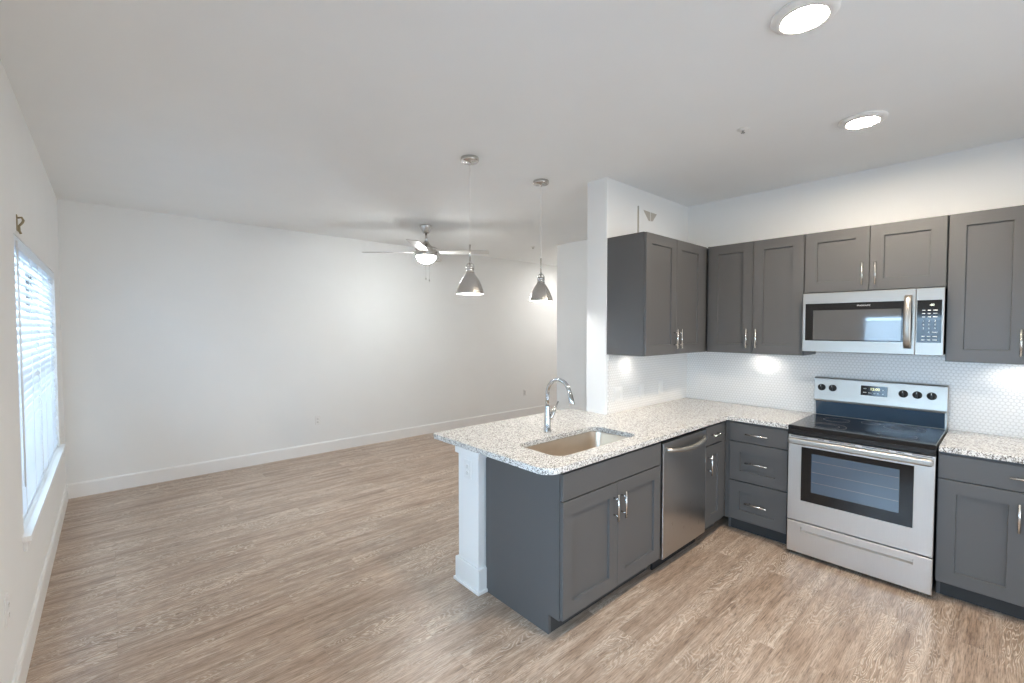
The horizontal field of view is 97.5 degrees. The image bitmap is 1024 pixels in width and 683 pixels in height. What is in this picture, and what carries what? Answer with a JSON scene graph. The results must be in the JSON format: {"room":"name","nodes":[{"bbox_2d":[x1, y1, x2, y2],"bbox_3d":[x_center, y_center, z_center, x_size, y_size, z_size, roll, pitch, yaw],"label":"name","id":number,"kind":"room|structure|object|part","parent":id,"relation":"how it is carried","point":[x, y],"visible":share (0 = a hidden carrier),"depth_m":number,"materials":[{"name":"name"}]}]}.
{"room":"kitchen","nodes":[
{"label":"kitchen","id":0,"kind":"room"},
{"bbox_2d":[0,59,65,682],"bbox_3d":[-1.398,0.184,0.958,0.150,2.785,8.485,-2,2,-42],"label":"wall","id":1,"kind":"structure","parent":0,"point":[26,190],"depth_m":2.12,"materials":[{"name":"paint"}]},
{"bbox_2d":[4,592,9,627],"bbox_3d":[-2.022,1.076,1.801,0.009,0.114,0.070,-2,2,-42],"label":"wall outlet","id":2,"kind":"object","parent":1,"relation":"attached to","point":[6,600],"visible":1,"depth_m":1.79,"materials":[{"name":"white plastic"}]},
{"bbox_2d":[16,214,24,233],"bbox_3d":[-2.445,-0.581,2.236,0.029,0.095,0.024,-2,2,-42],"label":"curtain bracket","id":3,"kind":"object","parent":1,"relation":"attached to","point":[18,228],"visible":1,"depth_m":2.23,"materials":[{"name":"gold metal"}]},
{"bbox_3d":[-2.454,-0.588,2.228,0.004,0.080,0.024,-2,2,-42],"label":"plate","id":4,"kind":"part","parent":3,"relation":"part of","materials":[{"name":"metal"}]},
{"bbox_2d":[14,257,42,408],"bbox_3d":[-3.171,0.184,2.898,0.060,1.455,2.140,-2,2,-42],"label":"window","id":5,"kind":"structure","parent":1,"relation":"in","point":[21,264],"depth_m":3.24,"materials":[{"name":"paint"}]},
{"bbox_2d":[13,234,44,522],"bbox_3d":[-2.755,0.180,2.554,0.059,1.416,1.053,-2,2,-42],"label":"window blind","id":6,"kind":"object","parent":5,"relation":"attached to","point":[33,473],"visible":0.68,"depth_m":2.55,"materials":[{"name":"white plastic"}]},
{"bbox_3d":[-2.756,0.877,2.574,0.036,0.020,1.045,-2,2,-42],"label":"rail","id":7,"kind":"part","parent":6,"relation":"part of","materials":[{"name":"white plastic"}]},
{"bbox_2d":[12,484,68,682],"bbox_3d":[-1.337,1.505,1.055,0.016,0.138,8.485,-2,2,-42],"label":"baseboard","id":8,"kind":"structure","parent":1,"relation":"attached to","point":[24,659],"depth_m":2.46,"materials":[{"name":"paint"}]},
{"bbox_2d":[22,444,65,551],"bbox_3d":[-3.124,0.952,2.991,0.102,0.083,2.300,-2,2,-42],"label":"trim","id":9,"kind":"structure","parent":1,"relation":"attached to","point":[27,537],"depth_m":2.56,"materials":[{"name":"paint"}]},
{"bbox_2d":[32,260,58,471],"bbox_3d":[-3.472,0.155,3.346,0.052,1.416,1.053,-2,2,-42],"label":"window blind","id":10,"kind":"object","parent":1,"relation":"attached to","point":[47,383],"visible":0.82,"depth_m":3.29,"materials":[{"name":"white plastic"}]},
{"bbox_3d":[-3.454,0.171,3.363,0.002,1.351,0.783,-2,2,-42],"label":"ladder cord","id":11,"kind":"part","parent":10,"relation":"part of","materials":[{"name":"white plastic"}]},
{"bbox_3d":[-3.470,0.853,3.369,0.036,0.020,1.045,-2,2,-42],"label":"rail","id":12,"kind":"part","parent":10,"relation":"part of","materials":[{"name":"white plastic"}]},
{"bbox_2d":[57,199,556,483],"bbox_3d":[-1.497,0.006,6.667,7.630,2.785,0.150,-2,2,-42],"label":"wall","id":13,"kind":"structure","parent":0,"point":[185,340],"depth_m":5.29,"materials":[{"name":"paint"}]},
{"bbox_2d":[68,403,556,498],"bbox_3d":[-1.436,1.331,6.652,7.314,0.138,0.016,-2,2,-42],"label":"baseboard","id":14,"kind":"structure","parent":13,"relation":"attached to","point":[80,489],"depth_m":5.34,"materials":[{"name":"paint"}]},
{"bbox_2d":[315,415,320,424],"bbox_3d":[-2.468,1.001,5.719,0.070,0.114,0.009,-2,2,-42],"label":"wall outlet","id":15,"kind":"object","parent":13,"relation":"attached to","point":[317,418],"visible":1,"depth_m":5.71,"materials":[{"name":"white plastic"}]},
{"bbox_2d":[0,0,1023,265],"bbox_3d":[1.355,-1.335,3.392,7.800,0.100,8.900,-2,2,-42],"label":"ceiling","id":16,"kind":"structure","parent":0,"point":[353,119],"depth_m":2.38,"materials":[{"name":"paint"}]},
{"bbox_2d":[362,225,488,280],"bbox_3d":[-0.999,-1.014,5.228,1.121,0.656,1.121,-2,3,-45],"label":"ceiling fan","id":17,"kind":"object","parent":16,"relation":"hanging from","point":[425,253],"visible":1,"depth_m":5.17,"materials":[{"name":"silver metal"}]},
{"bbox_3d":[-1.441,-1.037,5.227,0.575,0.006,0.140,0,9,0],"label":"blade","id":18,"kind":"part","parent":17,"relation":"part of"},
{"bbox_3d":[-0.999,-1.023,4.785,0.140,0.006,0.575,7,2,0],"label":"blade","id":19,"kind":"part","parent":17,"relation":"part of","materials":[{"name":"white wood"}]},
{"bbox_3d":[-0.999,-0.949,5.230,0.224,0.086,0.224,-2,2,-42],"label":"lamp shade","id":20,"kind":"part","parent":17,"relation":"part of","materials":[{"name":"white glass"}]},
{"bbox_3d":[-0.556,-1.037,5.227,0.575,0.006,0.140,0,-5,0],"label":"blade","id":21,"kind":"part","parent":17,"relation":"part of","materials":[{"name":"white wood"}]},
{"bbox_2d":[456,155,483,294],"bbox_3d":[-0.294,-0.804,3.139,0.198,0.945,0.198,-2,2,-42],"label":"pendant light","id":22,"kind":"object","parent":16,"relation":"hanging from","point":[470,284],"visible":1,"depth_m":3.10,"materials":[{"name":"silver metal"}]},
{"bbox_3d":[-0.294,-0.406,3.151,0.198,0.148,0.198,-2,2,-42],"label":"lamp shade","id":23,"kind":"part","parent":22,"relation":"part of","materials":[{"name":"silver metal"}]},
{"bbox_2d":[529,178,552,301],"bbox_3d":[0.234,-0.810,3.631,0.198,0.965,0.198,-2,2,-42],"label":"pendant light","id":24,"kind":"object","parent":16,"relation":"hanging from","point":[540,293],"visible":1,"depth_m":3.59,"materials":[{"name":"silver metal"}]},
{"bbox_3d":[0.234,-0.401,3.643,0.198,0.148,0.198,-2,2,-42],"label":"lamp shade","id":25,"kind":"part","parent":24,"relation":"part of","materials":[{"name":"silver metal"}]},
{"bbox_2d":[737,126,748,133],"bbox_3d":[1.372,-1.250,2.668,0.068,0.024,0.068,-2,2,-42],"label":"sprinkler","id":26,"kind":"object","parent":16,"relation":"attached to","point":[745,128],"visible":1,"depth_m":2.66,"materials":[{"name":"white plastic"}]},
{"bbox_2d":[770,0,840,35],"bbox_3d":[1.101,-1.221,1.692,0.224,0.022,0.224,-2,2,-42],"label":"recessed light","id":27,"kind":"object","parent":16,"relation":"in","point":[797,17],"visible":1,"depth_m":1.67,"materials":[{"name":"white plastic"}]},
{"bbox_2d":[838,110,888,129],"bbox_3d":[1.988,-1.248,2.547,0.224,0.022,0.224,-2,2,-42],"label":"recessed light","id":28,"kind":"object","parent":16,"relation":"in","point":[865,119],"visible":1,"depth_m":2.52,"materials":[{"name":"white plastic"}]},
{"bbox_2d":[26,433,1023,682],"bbox_3d":[1.355,1.539,3.481,7.800,0.080,8.900,-2,2,-42],"label":"floor","id":29,"kind":"structure","parent":0,"point":[338,566],"depth_m":2.57,"materials":[{"name":"wood"}]},
{"bbox_2d":[486,442,660,633],"bbox_3d":[0.413,1.082,2.798,0.946,0.876,0.656,-2,2,-42],"label":"base cabinet","id":30,"kind":"object","parent":29,"relation":"on","point":[557,545],"visible":0.97,"depth_m":2.50,"materials":[{"name":"paint"}]},
{"bbox_3d":[0.425,1.115,2.434,0.468,0.609,0.020,-2,2,-42],"label":"door","id":31,"kind":"part","parent":30,"relation":"part of","materials":[{"name":"paint"}]},
{"bbox_3d":[0.592,0.938,2.539,0.011,0.155,0.038,-2,2,-42],"label":"handle","id":32,"kind":"part","parent":30,"relation":"part of","materials":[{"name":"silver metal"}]},
{"bbox_2d":[434,397,813,474],"bbox_3d":[0.967,0.606,3.294,2.681,0.032,1.479,-2,2,-42],"label":"countertop","id":33,"kind":"structure","parent":30,"relation":"on","point":[505,441],"depth_m":3.11,"materials":[{"name":"stone"}]},
{"bbox_2d":[543,378,574,432],"bbox_3d":[0.328,0.417,2.925,0.118,0.368,0.256,-2,2,-42],"label":"kitchen faucet","id":34,"kind":"object","parent":33,"relation":"on","point":[548,417],"visible":1,"depth_m":2.96,"materials":[{"name":"silver metal"}]},
{"bbox_3d":[0.275,0.469,3.005,0.094,0.136,0.033,-1,2,-26],"label":"handle","id":35,"kind":"part","parent":34,"relation":"part of","materials":[{"name":"silver metal"}]},
{"bbox_3d":[0.300,0.333,2.905,0.025,0.198,0.218,-2,2,-42],"label":"spout","id":36,"kind":"part","parent":34,"relation":"part of","materials":[{"name":"silver metal"}]},
{"bbox_2d":[525,431,628,455],"bbox_3d":[0.418,0.736,2.782,0.809,0.194,0.400,-2,2,-42],"label":"sink","id":37,"kind":"object","parent":33,"relation":"in","point":[573,444],"visible":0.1,"depth_m":3.02,"materials":[{"name":"metal"}]},
{"bbox_3d":[0.648,0.936,2.589,0.011,0.155,0.038,-2,2,-42],"label":"handle","id":38,"kind":"part","parent":30,"relation":"part of","materials":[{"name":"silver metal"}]},
{"bbox_3d":[0.775,1.105,2.748,0.468,0.609,0.020,-2,2,-42],"label":"door","id":39,"kind":"part","parent":30,"relation":"part of","materials":[{"name":"paint"}]},
{"bbox_2d":[650,428,706,569],"bbox_3d":[1.018,1.070,3.306,0.612,0.868,0.676,-2,2,-42],"label":"dishwasher","id":40,"kind":"object","parent":29,"relation":"on","point":[683,457],"visible":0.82,"depth_m":3.06,"materials":[{"name":"silver metal"}]},
{"bbox_3d":[1.145,1.460,3.176,0.600,0.096,0.013,-2,2,-42],"label":"kick plate","id":41,"kind":"part","parent":40,"relation":"part of","materials":[{"name":"metal"}]},
{"bbox_3d":[1.219,0.710,3.071,0.543,0.046,0.075,-2,2,-42],"label":"handle","id":42,"kind":"part","parent":40,"relation":"part of","materials":[{"name":"silver metal"}]},
{"bbox_2d":[703,420,725,529],"bbox_3d":[1.372,1.055,3.658,0.372,0.876,0.656,-2,2,-42],"label":"base cabinet","id":43,"kind":"object","parent":29,"relation":"on","point":[715,433],"visible":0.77,"depth_m":3.44,"materials":[{"name":"paint"}]},
{"bbox_3d":[1.470,0.913,3.326,0.011,0.155,0.038,-2,2,-42],"label":"handle","id":44,"kind":"part","parent":43,"relation":"part of","materials":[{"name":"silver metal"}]},
{"bbox_3d":[1.530,0.703,3.413,0.286,0.138,0.020,-2,2,-42],"label":"drawer","id":45,"kind":"part","parent":43,"relation":"part of","materials":[{"name":"paint"}]},
{"bbox_3d":[1.530,1.084,3.425,0.286,0.609,0.020,-2,2,-42],"label":"door","id":46,"kind":"part","parent":43,"relation":"part of","materials":[{"name":"paint"}]},
{"bbox_2d":[724,420,788,543],"bbox_3d":[2.048,1.057,3.592,0.660,0.876,0.446,-2,2,-42],"label":"base cabinet","id":47,"kind":"object","parent":29,"relation":"on","point":[756,455],"visible":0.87,"depth_m":3.39,"materials":[{"name":"paint"}]},
{"bbox_3d":[1.829,1.240,3.376,0.038,0.011,0.155,-2,2,-42],"label":"handle","id":48,"kind":"part","parent":47,"relation":"part of","materials":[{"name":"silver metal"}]},
{"bbox_3d":[1.829,0.927,3.366,0.038,0.011,0.155,-2,2,-42],"label":"handle","id":49,"kind":"part","parent":47,"relation":"part of","materials":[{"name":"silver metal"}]},
{"bbox_3d":[1.829,0.707,3.359,0.038,0.011,0.155,-2,2,-42],"label":"handle","id":50,"kind":"part","parent":47,"relation":"part of","materials":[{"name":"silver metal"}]},
{"bbox_3d":[1.851,1.236,3.395,0.020,0.299,0.403,-2,2,-42],"label":"drawer","id":51,"kind":"part","parent":47,"relation":"part of","materials":[{"name":"paint"}]},
{"bbox_3d":[1.851,0.930,3.386,0.020,0.299,0.403,-2,2,-42],"label":"drawer","id":52,"kind":"part","parent":47,"relation":"part of","materials":[{"name":"paint"}]},
{"bbox_3d":[1.851,0.704,3.379,0.020,0.138,0.403,-2,2,-42],"label":"drawer","id":53,"kind":"part","parent":47,"relation":"part of","materials":[{"name":"paint"}]},
{"bbox_2d":[787,376,948,594],"bbox_3d":[2.442,0.903,3.111,0.718,1.213,0.766,-2,2,-42],"label":"range","id":54,"kind":"object","parent":29,"relation":"on","point":[863,467],"visible":1,"depth_m":2.95,"materials":[{"name":"silver metal"}]},
{"bbox_3d":[2.428,0.358,3.527,0.032,0.052,0.052,7,-3,-42],"label":"knob","id":55,"kind":"part","parent":54,"relation":"part of","materials":[{"name":"black plastic"}]},
{"bbox_3d":[2.476,0.359,3.474,0.032,0.052,0.052,7,-3,-42],"label":"knob","id":56,"kind":"part","parent":54,"relation":"part of","materials":[{"name":"black plastic"}]},
{"bbox_3d":[2.207,0.925,2.907,0.004,0.376,0.586,-2,2,-42],"label":"window frame glass","id":57,"kind":"part","parent":54,"relation":"part of","materials":[{"name":"black glass"}]},
{"bbox_3d":[2.223,1.378,2.929,0.035,0.216,0.758,-2,2,-42],"label":"storage drawer","id":58,"kind":"part","parent":54,"relation":"part of","materials":[{"name":"silver metal"}]},
{"bbox_3d":[2.185,0.698,2.874,0.028,0.040,0.746,-2,2,-42],"label":"handle","id":59,"kind":"part","parent":54,"relation":"part of","materials":[{"name":"silver metal"}]},
{"bbox_3d":[2.223,0.960,2.916,0.037,0.599,0.758,-2,2,-42],"label":"oven door","id":60,"kind":"part","parent":54,"relation":"part of","materials":[{"name":"silver metal"}]},
{"bbox_2d":[788,414,945,449],"bbox_3d":[2.428,0.601,3.089,0.606,0.027,0.764,-2,2,-42],"label":"cooktop","id":61,"kind":"object","parent":54,"relation":"in","point":[909,437],"depth_m":3.01,"materials":[{"name":"black glass"}]},
{"bbox_3d":[2.665,0.528,3.299,0.019,0.106,0.742,-2,2,-42],"label":"riser glass","id":62,"kind":"part","parent":54,"relation":"part of","materials":[{"name":"black glass"}]},
{"bbox_3d":[2.753,0.369,3.164,0.032,0.052,0.052,7,-3,-42],"label":"knob","id":63,"kind":"part","parent":54,"relation":"part of","materials":[{"name":"black plastic"}]},
{"bbox_3d":[2.803,0.371,3.109,0.032,0.052,0.052,7,-3,-42],"label":"knob","id":64,"kind":"part","parent":54,"relation":"part of","materials":[{"name":"black plastic"}]},
{"bbox_3d":[2.852,0.372,3.054,0.032,0.052,0.052,7,-3,-42],"label":"knob","id":65,"kind":"part","parent":54,"relation":"part of","materials":[{"name":"black plastic"}]},
{"bbox_2d":[935,451,1023,619],"bbox_3d":[2.959,1.089,2.577,0.660,0.876,0.720,-2,2,-42],"label":"base cabinet","id":66,"kind":"object","parent":29,"relation":"on","point":[979,559],"visible":0.98,"depth_m":2.52,"materials":[{"name":"paint"}]},
{"bbox_3d":[2.750,0.736,2.378,0.020,0.138,0.712,-2,2,-42],"label":"drawer","id":67,"kind":"part","parent":66,"relation":"part of","materials":[{"name":"paint"}]},
{"bbox_2d":[939,429,1023,463],"bbox_3d":[2.983,0.628,2.571,0.646,0.032,0.733,-2,2,-42],"label":"countertop","id":68,"kind":"structure","parent":66,"relation":"on","point":[989,446],"depth_m":2.64,"materials":[{"name":"stone"}]},
{"bbox_3d":[2.728,0.733,2.358,0.038,0.011,0.155,-2,2,-42],"label":"handle","id":69,"kind":"part","parent":66,"relation":"part of","materials":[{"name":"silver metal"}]},
{"bbox_3d":[2.703,0.942,2.393,0.038,0.155,0.011,-2,2,-42],"label":"handle","id":70,"kind":"part","parent":66,"relation":"part of","materials":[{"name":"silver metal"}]},
{"bbox_2d":[557,240,586,410],"bbox_3d":[2.146,0.013,6.452,2.193,2.785,2.045,-2,2,-42],"label":"wall","id":71,"kind":"structure","parent":0,"point":[571,257],"depth_m":6.26,"materials":[{"name":"paint"}]},
{"bbox_2d":[479,177,687,567],"bbox_3d":[0.960,0.093,3.869,3.310,2.785,0.220,-2,2,-42],"label":"wall","id":72,"kind":"structure","parent":0,"point":[612,209],"depth_m":3.63,"materials":[{"name":"paint"}]},
{"bbox_2d":[464,459,470,478],"bbox_3d":[-0.274,0.785,2.769,0.009,0.114,0.070,-2,2,-42],"label":"wall outlet","id":73,"kind":"object","parent":72,"relation":"attached to","point":[467,463],"visible":1,"depth_m":2.76,"materials":[{"name":"white plastic"}]},
{"bbox_2d":[459,453,478,567],"bbox_3d":[-0.268,1.035,2.782,0.008,0.670,0.204,-2,2,-42],"label":"trim","id":74,"kind":"structure","parent":72,"relation":"attached to","point":[468,488],"depth_m":2.77,"materials":[{"name":"paint"}]},
{"bbox_2d":[453,575,487,595],"bbox_3d":[-0.258,1.510,2.806,0.082,0.020,0.264,-2,2,-42],"label":"trim","id":75,"kind":"structure","parent":72,"relation":"attached to","point":[455,577],"depth_m":2.74,"materials":[{"name":"paint"}]},
{"bbox_2d":[455,446,486,459],"bbox_3d":[-0.255,0.671,2.783,0.072,0.062,0.244,-2,2,-42],"label":"trim","id":76,"kind":"structure","parent":72,"relation":"attached to","point":[474,455],"depth_m":2.73,"materials":[{"name":"paint"}]},
{"bbox_2d":[456,554,486,591],"bbox_3d":[-0.255,1.444,2.807,0.072,0.150,0.244,-2,2,-42],"label":"trim","id":77,"kind":"structure","parent":72,"relation":"attached to","point":[475,577],"depth_m":2.75,"materials":[{"name":"paint"}]},
{"bbox_2d":[607,353,686,413],"bbox_3d":[1.246,0.328,4.013,1.294,0.477,0.008,-2,2,-42],"label":"backsplash","id":78,"kind":"structure","parent":72,"relation":"attached to","point":[627,372],"depth_m":3.94,"materials":[{"name":"tile"}]},
{"bbox_2d":[614,387,622,401],"bbox_3d":[0.869,0.430,3.664,0.116,0.114,0.010,-2,2,-42],"label":"light switch","id":79,"kind":"object","parent":78,"relation":"attached to","point":[618,392],"visible":1,"depth_m":3.66,"materials":[{"name":"white plastic"}]},
{"bbox_2d":[639,383,643,396],"bbox_3d":[1.127,0.423,3.896,0.070,0.114,0.010,-2,2,-42],"label":"light switch","id":80,"kind":"object","parent":78,"relation":"attached to","point":[641,386],"visible":1,"depth_m":3.88,"materials":[{"name":"white plastic"}]},
{"bbox_2d":[658,381,662,393],"bbox_3d":[1.361,0.417,4.106,0.070,0.114,0.010,-2,2,-42],"label":"light switch","id":81,"kind":"object","parent":78,"relation":"attached to","point":[660,390],"visible":1,"depth_m":4.10,"materials":[{"name":"white plastic"}]},
{"bbox_2d":[637,206,659,234],"bbox_3d":[1.199,-0.991,3.924,0.346,0.325,0.018,-2,2,-42],"label":"cover plate","id":82,"kind":"object","parent":72,"relation":"attached to","point":[648,220],"visible":0.62,"depth_m":3.90,"materials":[{"name":"paint"}]},
{"bbox_2d":[607,232,707,355],"bbox_3d":[1.365,-0.365,3.843,1.305,0.918,0.386,-2,2,-42],"label":"upper cabinet","id":83,"kind":"object","parent":72,"relation":"attached to","point":[657,285],"visible":0.95,"depth_m":3.49,"materials":[{"name":"paint"}]},
{"bbox_3d":[1.143,-0.352,3.450,0.442,0.910,0.020,-2,2,-42],"label":"door","id":84,"kind":"part","parent":83,"relation":"part of","materials":[{"name":"paint"}]},
{"bbox_3d":[1.303,-0.022,3.564,0.011,0.155,0.038,-2,2,-42],"label":"handle","id":85,"kind":"part","parent":83,"relation":"part of","materials":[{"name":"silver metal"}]},
{"bbox_3d":[1.353,-0.023,3.609,0.011,0.155,0.038,-2,2,-42],"label":"handle","id":86,"kind":"part","parent":83,"relation":"part of","materials":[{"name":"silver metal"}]},
{"bbox_3d":[1.475,-0.362,3.747,0.444,0.910,0.020,-2,2,-42],"label":"door","id":87,"kind":"part","parent":83,"relation":"part of","materials":[{"name":"paint"}]},
{"bbox_2d":[688,137,1023,499],"bbox_3d":[3.368,0.129,2.724,0.150,2.785,4.750,-2,2,-42],"label":"wall","id":88,"kind":"structure","parent":0,"point":[991,176],"depth_m":3.33,"materials":[{"name":"paint"}]},
{"bbox_2d":[707,234,815,355],"bbox_3d":[2.065,-0.362,3.763,0.379,0.918,0.740,-2,2,-42],"label":"upper cabinet","id":89,"kind":"object","parent":88,"relation":"attached to","point":[756,289],"visible":0.95,"depth_m":3.63,"materials":[{"name":"paint"}]},
{"bbox_3d":[1.845,-0.363,3.797,0.020,0.910,0.358,-2,2,-42],"label":"door","id":90,"kind":"part","parent":89,"relation":"part of","materials":[{"name":"paint"}]},
{"bbox_3d":[1.920,-0.025,3.681,0.038,0.155,0.011,-2,2,-42],"label":"handle","id":91,"kind":"part","parent":89,"relation":"part of","materials":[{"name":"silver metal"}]},
{"bbox_3d":[1.968,-0.024,3.627,0.038,0.155,0.011,-2,2,-42],"label":"handle","id":92,"kind":"part","parent":89,"relation":"part of","materials":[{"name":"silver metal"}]},
{"bbox_3d":[2.086,-0.355,3.529,0.020,0.910,0.358,-2,2,-42],"label":"door","id":93,"kind":"part","parent":89,"relation":"part of","materials":[{"name":"paint"}]},
{"bbox_2d":[686,351,1023,437],"bbox_3d":[2.597,0.326,3.471,0.008,0.516,2.601,-2,2,-42],"label":"backsplash","id":94,"kind":"structure","parent":88,"relation":"attached to","point":[986,398],"depth_m":3.41,"materials":[{"name":"tile"}]},
{"bbox_2d":[805,215,949,293],"bbox_3d":[2.572,-0.578,3.191,0.379,0.450,0.774,-2,2,-42],"label":"upper cabinet","id":95,"kind":"object","parent":88,"relation":"attached to","point":[910,254],"visible":0.88,"depth_m":3.04,"materials":[{"name":"paint"}]},
{"bbox_3d":[2.338,-0.580,3.240,0.020,0.442,0.382,-2,2,-42],"label":"door","id":96,"kind":"part","parent":95,"relation":"part of","materials":[{"name":"paint"}]},
{"bbox_3d":[2.421,-0.469,3.107,0.038,0.155,0.011,-2,2,-42],"label":"handle","id":97,"kind":"part","parent":95,"relation":"part of","materials":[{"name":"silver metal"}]},
{"bbox_2d":[802,287,946,355],"bbox_3d":[2.546,-0.134,3.178,0.452,0.430,0.762,-2,2,-42],"label":"microwave","id":98,"kind":"object","parent":95,"relation":"attached to","point":[896,321],"visible":1,"depth_m":3.02,"materials":[{"name":"silver metal"}]},
{"bbox_3d":[2.375,-0.136,3.112,0.003,0.269,0.593,-2,2,-42],"label":"window frame glass","id":99,"kind":"part","parent":98,"relation":"part of","materials":[{"name":"black glass"}]},
{"bbox_3d":[2.542,-0.126,2.888,0.059,0.345,0.038,-2,2,-42],"label":"handle","id":100,"kind":"part","parent":98,"relation":"part of","materials":[{"name":"silver metal"}]},
{"bbox_3d":[2.628,-0.127,2.830,0.003,0.269,0.115,-2,2,-42],"label":"keypad glass","id":101,"kind":"part","parent":98,"relation":"part of","materials":[{"name":"black glass"}]},
{"bbox_3d":[2.639,-0.125,2.837,0.027,0.426,0.132,-2,2,-42],"label":"control panel","id":102,"kind":"part","parent":98,"relation":"part of","materials":[{"name":"silver metal"}]},
{"bbox_3d":[2.470,-0.467,3.054,0.038,0.155,0.011,-2,2,-42],"label":"handle","id":103,"kind":"part","parent":95,"relation":"part of","materials":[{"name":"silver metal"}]},
{"bbox_3d":[2.596,-0.571,2.954,0.020,0.442,0.382,-2,2,-42],"label":"door","id":104,"kind":"part","parent":95,"relation":"part of","materials":[{"name":"paint"}]},
{"bbox_2d":[945,205,1023,364],"bbox_3d":[3.066,-0.327,2.648,0.379,0.918,0.700,-2,2,-42],"label":"upper cabinet","id":105,"kind":"object","parent":88,"relation":"attached to","point":[985,318],"visible":1,"depth_m":2.69,"materials":[{"name":"paint"}]},
{"bbox_3d":[2.915,0.009,2.572,0.038,0.155,0.011,-2,2,-42],"label":"handle","id":106,"kind":"part","parent":105,"relation":"part of","materials":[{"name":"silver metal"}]}
]}

